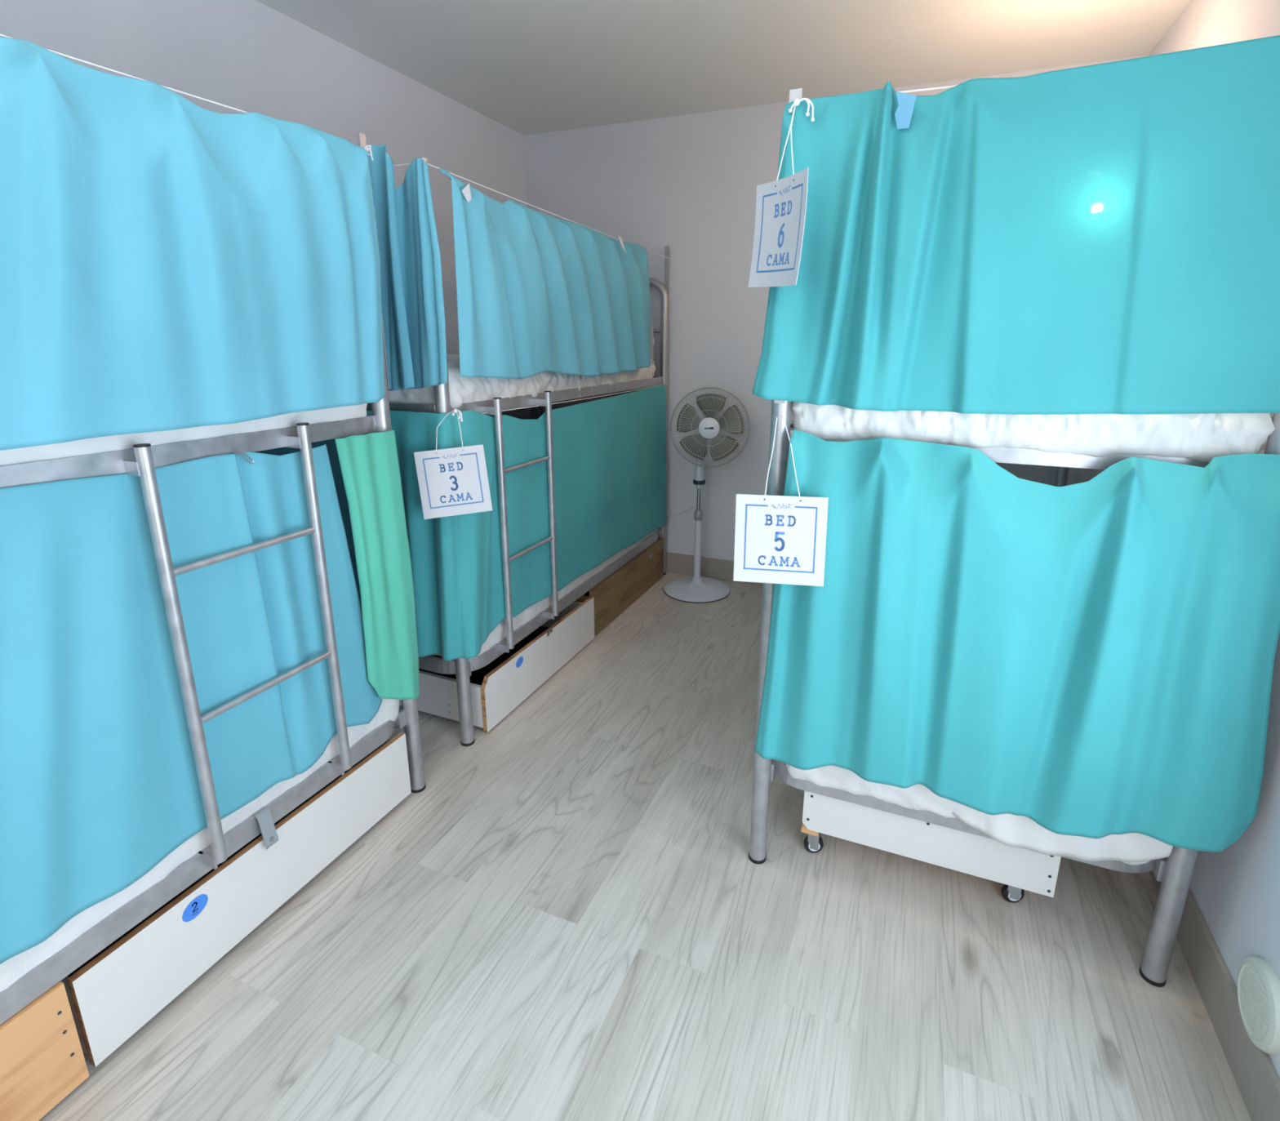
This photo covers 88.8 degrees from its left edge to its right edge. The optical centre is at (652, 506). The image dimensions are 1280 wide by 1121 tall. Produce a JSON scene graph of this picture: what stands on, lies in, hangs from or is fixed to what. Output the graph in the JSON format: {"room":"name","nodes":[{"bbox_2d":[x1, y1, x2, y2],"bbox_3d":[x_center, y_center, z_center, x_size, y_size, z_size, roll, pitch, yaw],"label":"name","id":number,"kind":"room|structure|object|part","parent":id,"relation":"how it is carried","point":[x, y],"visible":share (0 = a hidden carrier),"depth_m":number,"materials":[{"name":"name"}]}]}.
{"room":"dormitory","nodes":[
{"label":"dormitory","id":0,"kind":"room"},
{"bbox_2d":[0,0,533,474],"bbox_3d":[-1.835,-0.393,2.072,0.100,2.714,5.387,6,16,22],"label":"wall","id":1,"kind":"structure","parent":0,"point":[246,55],"depth_m":2.57,"materials":[{"name":"white paint"}]},
{"bbox_2d":[38,572,1251,1120],"bbox_3d":[-0.314,1.115,1.806,3.405,0.060,5.387,6,16,22],"label":"floor","id":2,"kind":"structure","parent":0,"point":[571,917],"depth_m":1.62,"materials":[{"name":"grey laminate"}]},
{"bbox_2d":[0,981,88,1120],"bbox_3d":[-1.625,1.142,1.027,0.621,0.262,0.917,6,16,22],"label":"drawer","id":3,"kind":"object","parent":2,"relation":"on","point":[42,1061],"visible":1,"depth_m":1.27,"materials":[{"name":"brown wood"}]},
{"bbox_2d":[0,132,426,1024],"bbox_3d":[-1.595,0.171,1.257,1.021,2.030,2.069,6,16,22],"label":"bunk bed","id":4,"kind":"object","parent":2,"relation":"on","point":[141,460],"visible":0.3,"depth_m":1.48,"materials":[{"name":"grey metal"}]},
{"bbox_3d":[-1.013,0.355,1.416,0.027,0.980,0.027,6,16,22],"label":"ladder rail","id":5,"kind":"part","parent":4,"relation":"part of","materials":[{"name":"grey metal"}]},
{"bbox_2d":[0,403,367,466],"bbox_3d":[-1.593,-0.130,1.187,0.931,0.164,1.948,6,16,22],"label":"mattress","id":6,"kind":"object","parent":4,"relation":"on","point":[122,442],"visible":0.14,"depth_m":1.38,"materials":[{"name":"white fabric"}]},
{"bbox_3d":[-1.613,-0.067,1.204,0.954,0.046,2.006,6,16,22],"label":"bed rail","id":7,"kind":"part","parent":4,"relation":"part of","materials":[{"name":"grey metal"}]},
{"bbox_2d":[0,34,373,160],"bbox_3d":[-1.159,-0.723,0.850,0.041,0.043,2.066,6,16,22],"label":"cord","id":8,"kind":"object","parent":4,"relation":"attached to","point":[368,149],"visible":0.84,"depth_m":1.26,"materials":[{"name":"white fabric"}]},
{"bbox_2d":[0,36,385,450],"bbox_3d":[-1.115,-0.395,0.887,0.087,0.675,1.958,6,16,22],"label":"curtain","id":9,"kind":"object","parent":8,"relation":"hanging from","point":[168,261],"visible":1,"depth_m":1.25,"materials":[{"name":"blue fabric"}]},
{"bbox_2d":[0,444,382,964],"bbox_3d":[-1.177,0.434,1.097,0.042,0.888,1.847,6,15,21],"label":"curtain","id":10,"kind":"object","parent":4,"relation":"hanging from","point":[100,784],"visible":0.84,"depth_m":1.36,"materials":[{"name":"teal fabric"}]},
{"bbox_3d":[-1.618,0.867,1.444,0.954,0.056,2.006,6,16,22],"label":"bed rail","id":11,"kind":"part","parent":4,"relation":"part of","materials":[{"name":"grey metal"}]},
{"bbox_2d":[0,697,399,991],"bbox_3d":[-1.599,0.791,1.431,0.921,0.190,1.951,6,16,22],"label":"mattress","id":12,"kind":"object","parent":4,"relation":"on","point":[12,969],"visible":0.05,"depth_m":1.46,"materials":[{"name":"white fabric"}]},
{"bbox_2d":[251,806,278,849],"bbox_3d":[-0.996,0.827,1.681,0.039,0.095,0.034,6,16,22],"label":"bracket","id":13,"kind":"object","parent":4,"relation":"hanging from","point":[264,816],"visible":1,"depth_m":1.68,"materials":[{"name":"metal"}]},
{"bbox_2d":[253,434,362,606],"bbox_3d":[-1.221,0.115,2.257,0.820,0.825,0.034,6,16,22],"label":"curtain","id":14,"kind":"object","parent":4,"relation":"hanging from","point":[331,443],"visible":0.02,"depth_m":2.15,"materials":[{"name":"teal fabric"}]},
{"bbox_3d":[-0.872,0.271,1.747,0.027,0.980,0.027,6,16,22],"label":"ladder rail","id":15,"kind":"part","parent":4,"relation":"part of","materials":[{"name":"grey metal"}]},
{"bbox_2d":[334,430,419,699],"bbox_3d":[-0.792,0.216,1.933,0.028,0.867,0.205,8,16,27],"label":"curtain","id":16,"kind":"object","parent":4,"relation":"hanging from","point":[369,462],"visible":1,"depth_m":1.92,"materials":[{"name":"green fabric"}]},
{"bbox_3d":[-0.803,0.180,2.045,0.049,1.612,0.049,6,16,22],"label":"post","id":17,"kind":"part","parent":4,"relation":"part of","materials":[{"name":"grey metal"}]},
{"bbox_2d":[60,732,411,1066],"bbox_3d":[-1.272,0.936,1.868,0.622,0.247,0.925,6,16,22],"label":"drawer","id":18,"kind":"object","parent":2,"relation":"on","point":[116,992],"visible":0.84,"depth_m":1.60,"materials":[{"name":"white laminate"}]},
{"bbox_3d":[-1.453,1.039,1.468,0.602,0.175,0.016,6,16,22],"label":"panel","id":19,"kind":"part","parent":18,"relation":"part of","materials":[{"name":"brown laminate"}]},
{"bbox_3d":[-1.274,1.018,1.890,0.585,0.008,0.883,6,16,22],"label":"panel","id":20,"kind":"part","parent":18,"relation":"part of","materials":[{"name":"white wood"}]},
{"bbox_3d":[-1.109,0.834,2.275,0.602,0.175,0.016,6,16,22],"label":"panel","id":21,"kind":"part","parent":18,"relation":"part of","materials":[{"name":"brown laminate"}]},
{"bbox_2d":[399,596,594,732],"bbox_3d":[-0.740,0.637,3.034,0.617,0.252,0.906,6,16,22],"label":"drawer","id":22,"kind":"object","parent":2,"relation":"on","point":[498,687],"visible":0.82,"depth_m":2.76,"materials":[{"name":"white laminate"}]},
{"bbox_3d":[-0.924,0.752,2.649,0.582,0.175,0.016,6,16,22],"label":"panel","id":23,"kind":"part","parent":22,"relation":"part of","materials":[{"name":"white laminate"}]},
{"bbox_3d":[-0.749,0.733,3.062,0.565,0.008,0.864,6,16,22],"label":"panel","id":24,"kind":"part","parent":22,"relation":"part of","materials":[{"name":"white wood"}]},
{"bbox_3d":[-0.478,0.668,2.930,0.018,0.225,0.906,6,16,22],"label":"panel","id":25,"kind":"part","parent":22,"relation":"part of","materials":[{"name":"white laminate"}]},
{"bbox_3d":[-0.587,0.551,3.439,0.582,0.175,0.016,6,16,22],"label":"panel","id":26,"kind":"part","parent":22,"relation":"part of","materials":[{"name":"white laminate"}]},
{"bbox_2d":[366,156,669,746],"bbox_3d":[-0.715,-0.353,3.316,1.021,2.030,2.077,6,16,22],"label":"bunk bed","id":27,"kind":"object","parent":2,"relation":"on","point":[462,668],"visible":0.29,"depth_m":2.65,"materials":[{"name":"grey metal"}]},
{"bbox_2d":[393,163,410,166],"bbox_3d":[-1.132,-1.093,2.142,0.910,0.021,0.003,6,16,22],"label":"cord","id":28,"kind":"object","parent":27,"relation":"attached to","point":[408,163],"visible":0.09,"depth_m":2.00,"materials":[{"name":"white fabric"}]},
{"bbox_2d":[367,143,414,390],"bbox_3d":[-1.144,-0.776,2.197,0.810,0.742,0.076,6,16,22],"label":"curtain","id":29,"kind":"object","parent":28,"relation":"hanging from","point":[381,168],"visible":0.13,"depth_m":2.05,"materials":[{"name":"blue fabric"}]},
{"bbox_2d":[387,158,447,391],"bbox_3d":[-0.772,-0.712,2.069,0.294,0.693,0.042,9,17,29],"label":"curtain","id":30,"kind":"object","parent":28,"relation":"hanging from","point":[419,246],"visible":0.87,"depth_m":2.05,"materials":[{"name":"blue fabric"}]},
{"bbox_3d":[-0.703,0.115,2.301,0.049,1.612,0.049,6,16,22],"label":"post","id":31,"kind":"part","parent":27,"relation":"part of","materials":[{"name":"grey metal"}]},
{"bbox_3d":[-0.561,0.086,2.476,0.027,0.980,0.027,6,16,22],"label":"ladder rail","id":32,"kind":"part","parent":27,"relation":"part of","materials":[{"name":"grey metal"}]},
{"bbox_3d":[-0.738,-0.591,3.266,0.945,0.046,2.014,6,16,22],"label":"bed rail","id":33,"kind":"part","parent":27,"relation":"part of","materials":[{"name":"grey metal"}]},
{"bbox_2d":[366,384,666,661],"bbox_3d":[-0.708,-0.121,3.293,0.936,0.931,2.033,6,16,22],"label":"curtain","id":34,"kind":"object","parent":27,"relation":"hanging from","point":[610,453],"visible":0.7,"depth_m":2.66,"materials":[{"name":"teal fabric"}]},
{"bbox_2d":[413,408,492,519],"bbox_3d":[-0.651,-0.141,2.131,0.239,0.355,0.055,-2,15,-10],"label":"sign","id":35,"kind":"object","parent":34,"relation":"attached to","point":[452,482],"visible":1,"depth_m":2.13,"materials":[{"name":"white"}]},
{"bbox_2d":[387,353,655,408],"bbox_3d":[-0.750,-0.644,3.172,0.950,0.190,1.864,6,16,22],"label":"mattress","id":36,"kind":"object","parent":27,"relation":"on","point":[462,390],"visible":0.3,"depth_m":2.46,"materials":[{"name":"white fabric"}]},
{"bbox_3d":[-0.778,-0.437,4.451,0.049,1.612,0.049,6,16,22],"label":"post","id":37,"kind":"part","parent":27,"relation":"part of","materials":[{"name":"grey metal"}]},
{"bbox_3d":[-0.743,0.343,3.505,0.945,0.056,2.014,6,16,22],"label":"bed rail","id":38,"kind":"part","parent":27,"relation":"part of","materials":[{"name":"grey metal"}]},
{"bbox_2d":[430,528,657,657],"bbox_3d":[-0.728,0.269,3.483,0.928,0.190,1.949,6,16,22],"label":"mattress","id":39,"kind":"object","parent":27,"relation":"on","point":[499,633],"visible":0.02,"depth_m":2.89,"materials":[{"name":"white fabric"}]},
{"bbox_2d":[422,158,671,259],"bbox_3d":[-0.297,-1.250,2.900,0.041,0.071,2.085,6,16,22],"label":"cord","id":40,"kind":"object","parent":27,"relation":"attached to","point":[424,159],"visible":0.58,"depth_m":2.40,"materials":[{"name":"white fabric"}]},
{"bbox_2d":[440,168,651,379],"bbox_3d":[-0.311,-0.892,2.774,0.102,0.672,1.614,6,16,22],"label":"curtain","id":41,"kind":"object","parent":40,"relation":"hanging from","point":[538,292],"visible":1,"depth_m":2.48,"materials":[{"name":"blue fabric"}]},
{"bbox_3d":[-0.429,0.007,2.786,0.027,0.980,0.027,6,16,22],"label":"ladder rail","id":42,"kind":"part","parent":27,"relation":"part of","materials":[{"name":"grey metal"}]},
{"bbox_2d":[482,384,662,413],"bbox_3d":[-0.313,-0.509,3.042,0.004,0.018,1.960,6,16,22],"label":"cord","id":43,"kind":"object","parent":27,"relation":"attached to","point":[660,384],"visible":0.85,"depth_m":2.98,"materials":[{"name":"white fabric"}]},
{"bbox_3d":[-0.172,-0.818,3.363,0.025,0.432,0.889,6,16,22],"label":"guard rail","id":44,"kind":"part","parent":27,"relation":"part of","materials":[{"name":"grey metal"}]},
{"bbox_3d":[0.070,-0.346,4.112,0.049,1.612,0.049,6,16,22],"label":"post","id":45,"kind":"part","parent":27,"relation":"part of","materials":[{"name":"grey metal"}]},
{"bbox_2d":[575,537,663,636],"bbox_3d":[-0.393,0.413,3.894,0.601,0.262,0.985,6,16,22],"label":"drawer","id":46,"kind":"object","parent":2,"relation":"on","point":[618,591],"visible":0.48,"depth_m":3.71,"materials":[{"name":"brown wood"}]},
{"bbox_3d":[-0.586,0.532,3.470,0.582,0.208,0.016,6,16,22],"label":"panel","id":47,"kind":"part","parent":46,"relation":"part of","materials":[{"name":"brown wood"}]},
{"bbox_3d":[-0.395,0.520,3.922,0.565,0.008,0.943,6,16,22],"label":"panel","id":48,"kind":"part","parent":46,"relation":"part of","materials":[{"name":"brown wood"}]},
{"bbox_2d":[663,386,750,603],"bbox_3d":[0.261,-0.088,3.886,0.631,1.243,0.411,6,16,22],"label":"pedestal fan","id":49,"kind":"object","parent":2,"relation":"on","point":[696,588],"visible":1,"depth_m":3.71,"materials":[{"name":"white plastic"}]},
{"bbox_3d":[0.216,-0.499,3.694,0.159,0.169,0.045,2,14,5],"label":"blade","id":50,"kind":"part","parent":49,"relation":"part of","materials":[{"name":"grey plastic"}]},
{"bbox_3d":[0.237,-0.345,3.713,0.164,0.168,0.040,-1,14,-7],"label":"blade","id":51,"kind":"part","parent":49,"relation":"part of","materials":[{"name":"grey plastic"}]},
{"bbox_3d":[0.310,-0.353,3.824,0.107,0.228,0.040,-5,15,-20],"label":"tilt arm","id":52,"kind":"part","parent":49,"relation":"part of","materials":[{"name":"white plastic"}]},
{"bbox_2d":[670,386,750,467],"bbox_3d":[0.326,-0.447,3.693,0.440,0.451,0.183,6,16,22],"label":"grille","id":53,"kind":"object","parent":49,"relation":"attached to","point":[731,422],"depth_m":3.68,"materials":[{"name":"grey plastic"}]},
{"bbox_3d":[0.326,-0.554,3.669,0.171,0.158,0.041,6,16,22],"label":"blade","id":54,"kind":"part","parent":49,"relation":"part of","materials":[{"name":"grey plastic"}]},
{"bbox_3d":[0.410,-0.340,3.698,0.156,0.163,0.053,3,15,12],"label":"blade","id":55,"kind":"part","parent":49,"relation":"part of","materials":[{"name":"grey plastic"}]},
{"bbox_3d":[0.433,-0.488,3.669,0.161,0.164,0.050,2,15,8],"label":"blade","id":56,"kind":"part","parent":49,"relation":"part of","materials":[{"name":"grey plastic"}]},
{"bbox_2d":[801,790,1061,902],"bbox_3d":[0.903,0.856,2.193,0.643,0.262,0.901,6,16,22],"label":"drawer","id":57,"kind":"object","parent":2,"relation":"on","point":[1018,868],"visible":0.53,"depth_m":1.77,"materials":[{"name":"white laminate"}]},
{"bbox_2d":[748,88,1279,986],"bbox_3d":[1.135,-0.116,2.429,1.074,2.030,2.064,6,16,22],"label":"bunk bed","id":58,"kind":"object","parent":2,"relation":"on","point":[1174,872],"visible":0.08,"depth_m":1.59,"materials":[{"name":"grey metal"}]},
{"bbox_3d":[0.318,0.261,1.752,0.049,1.612,0.049,6,16,22],"label":"post","id":59,"kind":"part","parent":58,"relation":"part of","materials":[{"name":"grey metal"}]},
{"bbox_2d":[733,415,828,586],"bbox_3d":[0.315,-0.017,1.591,0.217,0.394,0.116,3,15,11],"label":"sign","id":60,"kind":"object","parent":58,"relation":"attached to","point":[779,539],"visible":1,"depth_m":1.57,"materials":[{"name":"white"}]},
{"bbox_2d":[747,97,814,287],"bbox_3d":[0.306,-0.673,1.401,0.092,0.393,0.229,-4,15,-18],"label":"sign","id":61,"kind":"object","parent":58,"relation":"attached to","point":[780,204],"visible":1,"depth_m":1.41,"materials":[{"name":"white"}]},
{"bbox_2d":[897,84,957,93],"bbox_3d":[0.771,-0.832,1.245,0.990,0.016,0.003,6,15,22],"label":"cord","id":62,"kind":"object","parent":58,"relation":"attached to","point":[948,86],"visible":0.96,"depth_m":1.33,"materials":[{"name":"white fabric"}]},
{"bbox_2d":[751,35,1279,414],"bbox_3d":[0.711,-0.514,1.299,1.028,0.662,0.084,6,16,22],"label":"curtain","id":63,"kind":"object","parent":62,"relation":"hanging from","point":[1100,238],"visible":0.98,"depth_m":1.28,"materials":[{"name":"teal fabric"}]},
{"bbox_3d":[1.152,0.584,2.600,1.007,0.056,2.001,6,16,22],"label":"bed rail","id":64,"kind":"part","parent":58,"relation":"part of","materials":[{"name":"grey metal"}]},
{"bbox_2d":[786,764,1173,865],"bbox_3d":[1.147,0.519,2.546,0.910,0.190,2.010,6,16,22],"label":"mattress","id":65,"kind":"object","parent":58,"relation":"on","point":[1008,829],"visible":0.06,"depth_m":1.62,"materials":[{"name":"white fabric"}]},
{"bbox_2d":[755,428,1279,852],"bbox_3d":[0.768,0.303,1.474,1.062,0.899,0.103,6,16,22],"label":"curtain","id":66,"kind":"object","parent":58,"relation":"hanging from","point":[1094,658],"visible":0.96,"depth_m":1.43,"materials":[{"name":"teal fabric"}]},
{"bbox_3d":[1.156,-0.350,2.360,1.007,0.046,2.001,6,16,22],"label":"bed rail","id":67,"kind":"part","parent":58,"relation":"part of","materials":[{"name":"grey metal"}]},
{"bbox_2d":[791,401,1275,462],"bbox_3d":[1.147,-0.419,2.314,0.979,0.179,2.024,6,16,22],"label":"mattress","id":68,"kind":"object","parent":58,"relation":"on","point":[1204,437],"visible":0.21,"depth_m":1.39,"materials":[{"name":"white fabric"}]},
{"bbox_3d":[1.991,-0.100,3.189,0.049,1.612,0.049,6,16,22],"label":"post","id":69,"kind":"part","parent":58,"relation":"part of","materials":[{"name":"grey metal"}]},
{"bbox_3d":[1.223,0.358,1.390,0.049,1.612,0.049,6,16,22],"label":"post","id":70,"kind":"part","parent":58,"relation":"part of","materials":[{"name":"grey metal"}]},
{"bbox_2d":[255,0,1190,135],"bbox_3d":[-0.301,-1.572,1.117,3.405,0.060,5.387,6,16,22],"label":"ceiling","id":71,"kind":"structure","parent":0,"point":[529,67],"depth_m":2.77,"materials":[{"name":"paint"}]},
{"bbox_2d":[524,54,1149,560],"bbox_3d":[0.703,-0.831,3.829,3.205,2.714,0.100,6,16,22],"label":"wall","id":72,"kind":"structure","parent":0,"point":[687,184],"depth_m":3.86,"materials":[{"name":"white paint"}]},
{"bbox_2d":[666,551,762,586],"bbox_3d":[0.681,0.430,4.096,3.192,0.138,0.013,6,16,22],"label":"baseboard","id":73,"kind":"structure","parent":72,"relation":"attached to","point":[677,563],"depth_m":4.22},
{"bbox_2d":[1075,0,1279,1077],"bbox_3d":[1.219,-0.065,0.852,0.100,2.714,5.387,6,16,22],"label":"wall","id":74,"kind":"structure","parent":0,"point":[1236,889],"depth_m":1.46,"materials":[{"name":"white paint"}]},
{"bbox_2d":[1149,870,1279,1120],"bbox_3d":[1.161,1.177,1.192,0.013,0.138,5.161,6,16,22],"label":"baseboard","id":75,"kind":"structure","parent":74,"relation":"attached to","point":[1257,1079],"depth_m":1.43,"materials":[{"name":"beige wood"}]},
{"bbox_2d":[1236,955,1279,1055],"bbox_3d":[1.226,1.021,1.325,0.022,0.202,0.164,6,16,22],"label":"air vent","id":76,"kind":"object","parent":74,"relation":"in","point":[1258,984],"visible":1,"depth_m":1.30,"materials":[{"name":"beige plastic"}]},
{"bbox_2d":[1239,968,1268,1035],"bbox_3d":[1.218,1.002,1.323,0.004,0.102,0.112,6,16,22],"label":"grille","id":77,"kind":"object","parent":76,"relation":"attached to","point":[1253,990],"depth_m":1.32,"materials":[{"name":"beige plastic"}]}
]}

